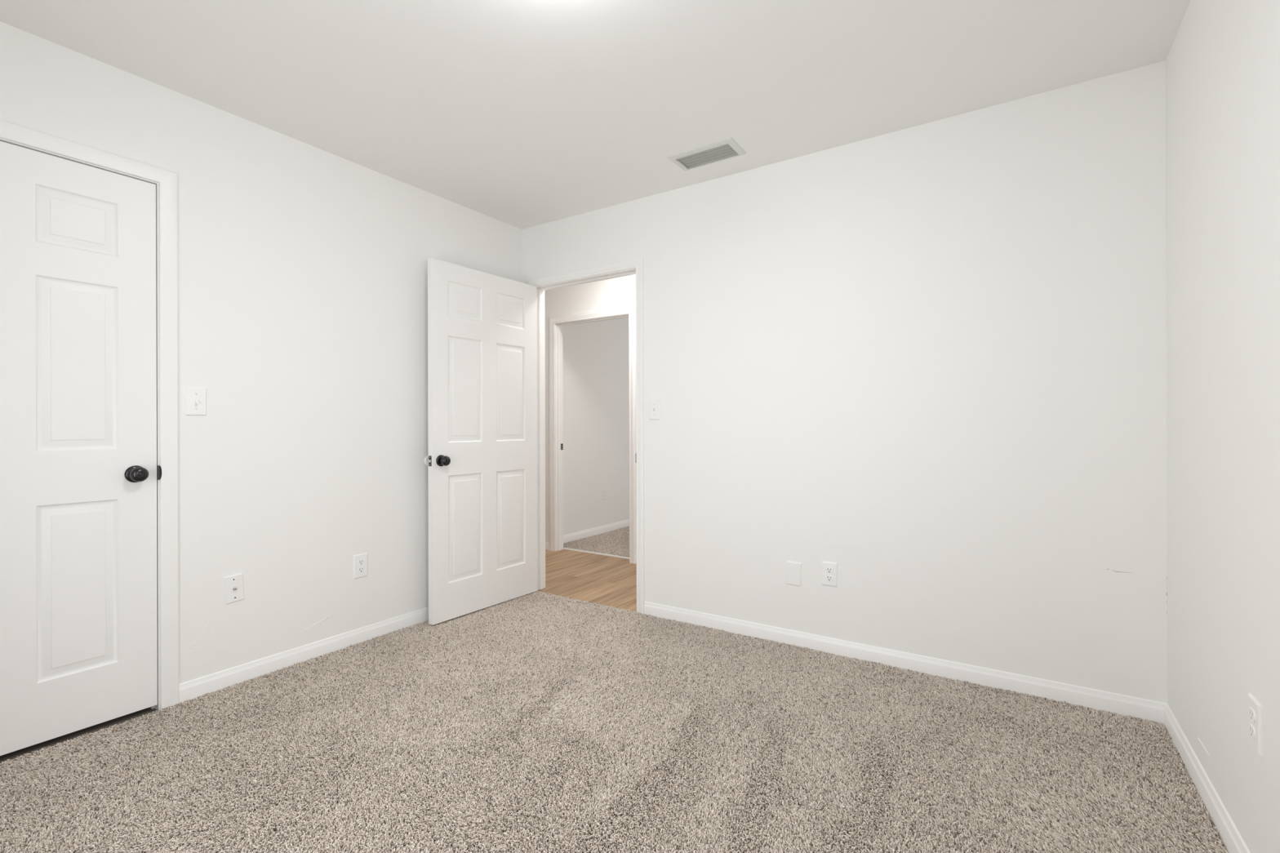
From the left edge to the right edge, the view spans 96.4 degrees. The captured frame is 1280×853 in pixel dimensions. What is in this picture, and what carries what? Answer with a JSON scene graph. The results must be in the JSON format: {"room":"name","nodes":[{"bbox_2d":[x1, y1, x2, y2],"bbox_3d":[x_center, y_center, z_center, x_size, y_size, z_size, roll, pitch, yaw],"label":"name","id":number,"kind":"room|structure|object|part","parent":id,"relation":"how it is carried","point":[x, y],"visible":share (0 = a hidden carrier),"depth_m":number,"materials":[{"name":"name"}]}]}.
{"room":"empty bedroom","nodes":[
{"label":"empty bedroom","id":0,"kind":"room"},
{"bbox_2d":[0,21,522,684],"bbox_3d":[-1.685,-0.093,2.607,0.102,2.480,3.100,0,0,33],"label":"wall","id":1,"kind":"structure","parent":0,"point":[303,267],"depth_m":2.60,"materials":[{"name":"white paint"}]},
{"bbox_2d":[0,141,157,755],"bbox_3d":[-2.079,0.071,1.893,0.098,2.023,0.773,0,0,33],"label":"door","id":2,"kind":"structure","parent":1,"relation":"in","point":[78,644],"depth_m":2.03,"materials":[{"name":"white paint"}]},
{"bbox_3d":[-1.888,0.180,2.153,0.052,0.055,0.055,0,0,33],"label":"knob","id":3,"kind":"part","parent":2,"relation":"part of","materials":[{"name":"black metal"}]},
{"bbox_2d":[0,119,178,711],"bbox_3d":[-2.122,0.051,1.924,0.115,2.114,0.896,0,0,33],"label":"trim","id":4,"kind":"structure","parent":1,"relation":"attached to","point":[165,180],"depth_m":2.23,"materials":[{"name":"white paint"}]},
{"bbox_3d":[-1.869,0.179,2.226,0.016,0.056,0.008,0,0,33],"label":"strike plate","id":5,"kind":"part","parent":4,"relation":"part of","materials":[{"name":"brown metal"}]},
{"bbox_2d":[185,386,206,415],"bbox_3d":[-1.800,-0.102,2.323,0.020,0.115,0.072,0,0,33],"label":"light switch","id":6,"kind":"object","parent":1,"relation":"attached to","point":[195,397],"visible":1,"depth_m":2.32,"materials":[{"name":"white plastic"}]},
{"bbox_2d":[223,573,244,604],"bbox_3d":[-1.725,0.691,2.436,0.018,0.117,0.076,0,0,33],"label":"cable wall plate","id":7,"kind":"object","parent":1,"relation":"attached to","point":[233,584],"visible":1,"depth_m":2.44,"materials":[{"name":"white plastic"}]},
{"bbox_2d":[178,606,428,703],"bbox_3d":[-1.635,1.066,2.577,0.012,0.081,3.100,0,0,33],"label":"baseboard","id":8,"kind":"structure","parent":1,"relation":"attached to","point":[189,690],"depth_m":2.63,"materials":[{"name":"white paint"}]},
{"bbox_2d":[353,552,367,578],"bbox_3d":[-1.421,0.710,2.911,0.008,0.119,0.075,0,0,33],"label":"power outlet","id":9,"kind":"object","parent":1,"relation":"attached to","point":[360,561],"visible":1,"depth_m":2.91,"materials":[{"name":"white plastic"}]},
{"bbox_2d":[357,559,364,564],"bbox_3d":[-1.419,0.690,2.909,0.003,0.028,0.034,0,0,33],"label":"receptacle","id":10,"kind":"object","parent":9,"relation":"attached to","point":[360,562],"depth_m":2.91,"materials":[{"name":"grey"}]},
{"bbox_2d":[357,566,364,573],"bbox_3d":[-1.419,0.729,2.909,0.003,0.028,0.034,0,0,33],"label":"receptacle","id":11,"kind":"object","parent":9,"relation":"attached to","point":[360,569],"depth_m":2.91,"materials":[{"name":"white plastic"}]},
{"bbox_2d":[424,455,428,466],"bbox_3d":[-1.197,0.194,3.253,0.010,0.060,0.060,0,0,33],"label":"bumper cover","id":12,"kind":"object","parent":1,"relation":"attached to","point":[426,462],"visible":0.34,"depth_m":3.23,"materials":[{"name":"white plastic"}]},
{"bbox_2d":[537,549,636,612],"bbox_3d":[0.350,1.136,3.801,5.400,0.070,1.120,0,0,33],"label":"floor","id":13,"kind":"structure","parent":0,"point":[606,580],"depth_m":4.17,"materials":[{"name":"brown wood"}]},
{"bbox_2d":[544,274,636,555],"bbox_3d":[0.625,-0.100,4.228,5.200,2.480,0.100,0,0,33],"label":"wall","id":14,"kind":"structure","parent":0,"point":[617,292],"depth_m":4.92,"materials":[{"name":"white paint"}]},
{"bbox_2d":[545,542,636,564],"bbox_3d":[0.598,1.070,4.181,5.200,0.081,0.012,0,0,33],"label":"baseboard","id":15,"kind":"structure","parent":14,"relation":"attached to","point":[547,544],"depth_m":5.10,"materials":[{"name":"white paint"}]},
{"bbox_2d":[549,306,635,564],"bbox_3d":[-0.390,0.067,4.891,0.911,2.072,0.130,0,0,33],"label":"trim","id":16,"kind":"structure","parent":14,"relation":"attached to","point":[556,323],"depth_m":5.07,"materials":[{"name":"white paint"}]},
{"bbox_3d":[-0.359,0.067,4.939,0.911,2.072,0.015,0,0,33],"label":"casing","id":17,"kind":"part","parent":16,"relation":"part of","materials":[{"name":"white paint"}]},
{"bbox_2d":[0,0,1191,229],"bbox_3d":[0.311,-1.399,3.751,5.600,0.120,7.800,0,0,33],"label":"ceiling","id":18,"kind":"structure","parent":0,"point":[522,114],"depth_m":2.13,"materials":[{"name":"white paint"}]},
{"bbox_2d":[666,137,746,170],"bbox_3d":[0.328,-1.480,2.818,0.346,0.323,0.182,0,0,33],"label":"ceiling vent","id":19,"kind":"object","parent":18,"relation":"in","point":[726,148],"visible":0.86,"depth_m":2.81,"materials":[{"name":"white metal"}]},
{"bbox_2d":[562,317,629,535],"bbox_3d":[-0.020,-0.098,6.548,0.100,2.480,3.080,0,0,33],"label":"wall","id":20,"kind":"structure","parent":0,"point":[596,382],"depth_m":5.82,"materials":[{"name":"white paint"}]},
{"bbox_2d":[563,519,629,543],"bbox_3d":[0.030,1.062,6.517,0.012,0.081,3.080,0,0,33],"label":"baseboard","id":21,"kind":"structure","parent":20,"relation":"attached to","point":[610,527],"depth_m":5.77,"materials":[{"name":"white paint"}]},
{"bbox_2d":[602,487,607,500],"bbox_3d":[-0.363,0.696,5.919,0.008,0.124,0.074,0,0,33],"label":"power outlet","id":22,"kind":"object","parent":20,"relation":"attached to","point":[604,490],"visible":1,"depth_m":5.91,"materials":[{"name":"white plastic"}]},
{"bbox_2d":[521,60,1167,703],"bbox_3d":[0.595,-0.100,3.030,3.457,2.480,0.101,0,0,33],"label":"wall","id":23,"kind":"structure","parent":0,"point":[926,362],"depth_m":2.53,"materials":[{"name":"white paint"}]},
{"bbox_2d":[427,257,537,625],"bbox_3d":[-0.923,0.082,3.465,0.150,2.013,0.814,0,0,35],"label":"door","id":24,"kind":"structure","parent":23,"relation":"in","point":[482,354],"depth_m":3.41,"materials":[{"name":"white paint"}]},
{"bbox_3d":[-1.153,0.190,3.143,0.025,0.057,0.002,0,0,35],"label":"latch plate","id":25,"kind":"part","parent":24,"relation":"part of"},
{"bbox_3d":[-1.079,0.190,3.161,0.052,0.055,0.055,0,0,35],"label":"knob","id":26,"kind":"part","parent":24,"relation":"part of","materials":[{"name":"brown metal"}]},
{"bbox_2d":[526,257,644,613],"bbox_3d":[-0.336,0.057,3.637,0.924,2.084,0.130,0,0,33],"label":"trim","id":27,"kind":"structure","parent":23,"relation":"attached to","point":[635,266],"depth_m":3.54,"materials":[{"name":"white paint"}]},
{"bbox_3d":[-0.304,0.057,3.686,0.924,2.084,0.015,0,0,33],"label":"casing","id":28,"kind":"part","parent":27,"relation":"part of","materials":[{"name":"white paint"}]},
{"bbox_2d":[648,399,660,419],"bbox_3d":[0.081,-0.097,3.294,0.074,0.116,0.020,0,0,33],"label":"light switch","id":29,"kind":"object","parent":23,"relation":"attached to","point":[654,405],"visible":1,"depth_m":3.30,"materials":[{"name":"white plastic"}]},
{"bbox_2d":[786,560,801,586],"bbox_3d":[0.767,0.735,2.856,0.079,0.117,0.006,0,0,33],"label":"blank wall plate","id":30,"kind":"object","parent":23,"relation":"attached to","point":[793,572],"visible":1,"depth_m":2.85,"materials":[{"name":"white plastic"}]},
{"bbox_2d":[822,561,837,586],"bbox_3d":[0.914,0.712,2.759,0.073,0.114,0.008,0,0,33],"label":"power outlet","id":31,"kind":"object","parent":23,"relation":"attached to","point":[829,570],"visible":1,"depth_m":2.76,"materials":[{"name":"white plastic"}]},
{"bbox_2d":[826,567,832,573],"bbox_3d":[0.913,0.693,2.757,0.034,0.028,0.003,0,0,33],"label":"receptacle","id":32,"kind":"object","parent":31,"relation":"attached to","point":[828,570],"depth_m":2.76,"materials":[{"name":"white plastic"}]},
{"bbox_2d":[826,575,832,581],"bbox_3d":[0.913,0.732,2.757,0.034,0.028,0.003,0,0,33],"label":"receptacle","id":33,"kind":"object","parent":31,"relation":"attached to","point":[828,578],"depth_m":2.76,"materials":[{"name":"white plastic"}]},
{"bbox_2d":[644,601,1166,725],"bbox_3d":[0.567,1.060,2.983,3.257,0.081,0.012,0,0,33],"label":"baseboard","id":34,"kind":"structure","parent":23,"relation":"attached to","point":[1125,705],"depth_m":2.51,"materials":[{"name":"white paint"}]},
{"bbox_2d":[1165,0,1279,852],"bbox_3d":[1.126,-0.101,0.773,0.102,2.480,3.100,0,0,33],"label":"wall","id":35,"kind":"structure","parent":0,"point":[1223,60],"depth_m":1.51,"materials":[{"name":"white paint"}]},
{"bbox_2d":[1164,703,1249,852],"bbox_3d":[1.083,1.059,0.803,0.012,0.081,3.100,0,0,33],"label":"baseboard","id":36,"kind":"structure","parent":35,"relation":"attached to","point":[1233,842],"depth_m":1.65,"materials":[{"name":"white paint"}]},
{"bbox_2d":[1248,693,1262,756],"bbox_3d":[1.429,0.692,1.331,0.008,0.115,0.076,0,0,33],"label":"power outlet","id":37,"kind":"object","parent":35,"relation":"attached to","point":[1255,708],"visible":1,"depth_m":1.32,"materials":[{"name":"white plastic"}]},
{"bbox_2d":[1248,707,1255,723],"bbox_3d":[1.427,0.672,1.333,0.003,0.028,0.034,0,0,33],"label":"receptacle","id":38,"kind":"object","parent":37,"relation":"attached to","point":[1251,710],"depth_m":1.33,"materials":[{"name":"white plastic"}]},
{"bbox_2d":[1248,724,1255,739],"bbox_3d":[1.427,0.711,1.333,0.003,0.028,0.034,0,0,33],"label":"receptacle","id":39,"kind":"object","parent":37,"relation":"attached to","point":[1251,726],"depth_m":1.33,"materials":[{"name":"white plastic"}]},
{"bbox_3d":[-0.597,1.142,1.840,4.157,0.064,3.200,0,0,33],"label":"floor","id":40,"kind":"structure","parent":0,"visible":0},
{"bbox_2d":[0,591,1227,852],"bbox_3d":[-0.318,1.106,1.717,3.357,0.006,3.099,0,0,33],"label":"carpet","id":41,"kind":"object","parent":40,"relation":"on","point":[537,722],"visible":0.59,"depth_m":1.86,"materials":[{"name":"brown carpet"}]},
{"bbox_3d":[1.306,1.137,5.685,3.258,0.064,3.080,0,0,33],"label":"floor","id":42,"kind":"structure","parent":0,"visible":0},
{"bbox_2d":[563,525,629,557],"bbox_3d":[1.307,1.102,5.684,3.035,0.006,3.060,0,0,33],"label":"carpet","id":43,"kind":"object","parent":42,"relation":"on","point":[615,542],"visible":0.02,"depth_m":5.33,"materials":[{"name":"brown carpet"}]},
{"bbox_2d":[563,547,629,559],"bbox_3d":[-0.354,1.101,4.943,0.785,0.012,0.028,0,0,33],"label":"threshold strip","id":44,"kind":"object","parent":42,"relation":"on","point":[566,548],"visible":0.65,"depth_m":4.95,"materials":[{"name":"white plastic"}]}
]}

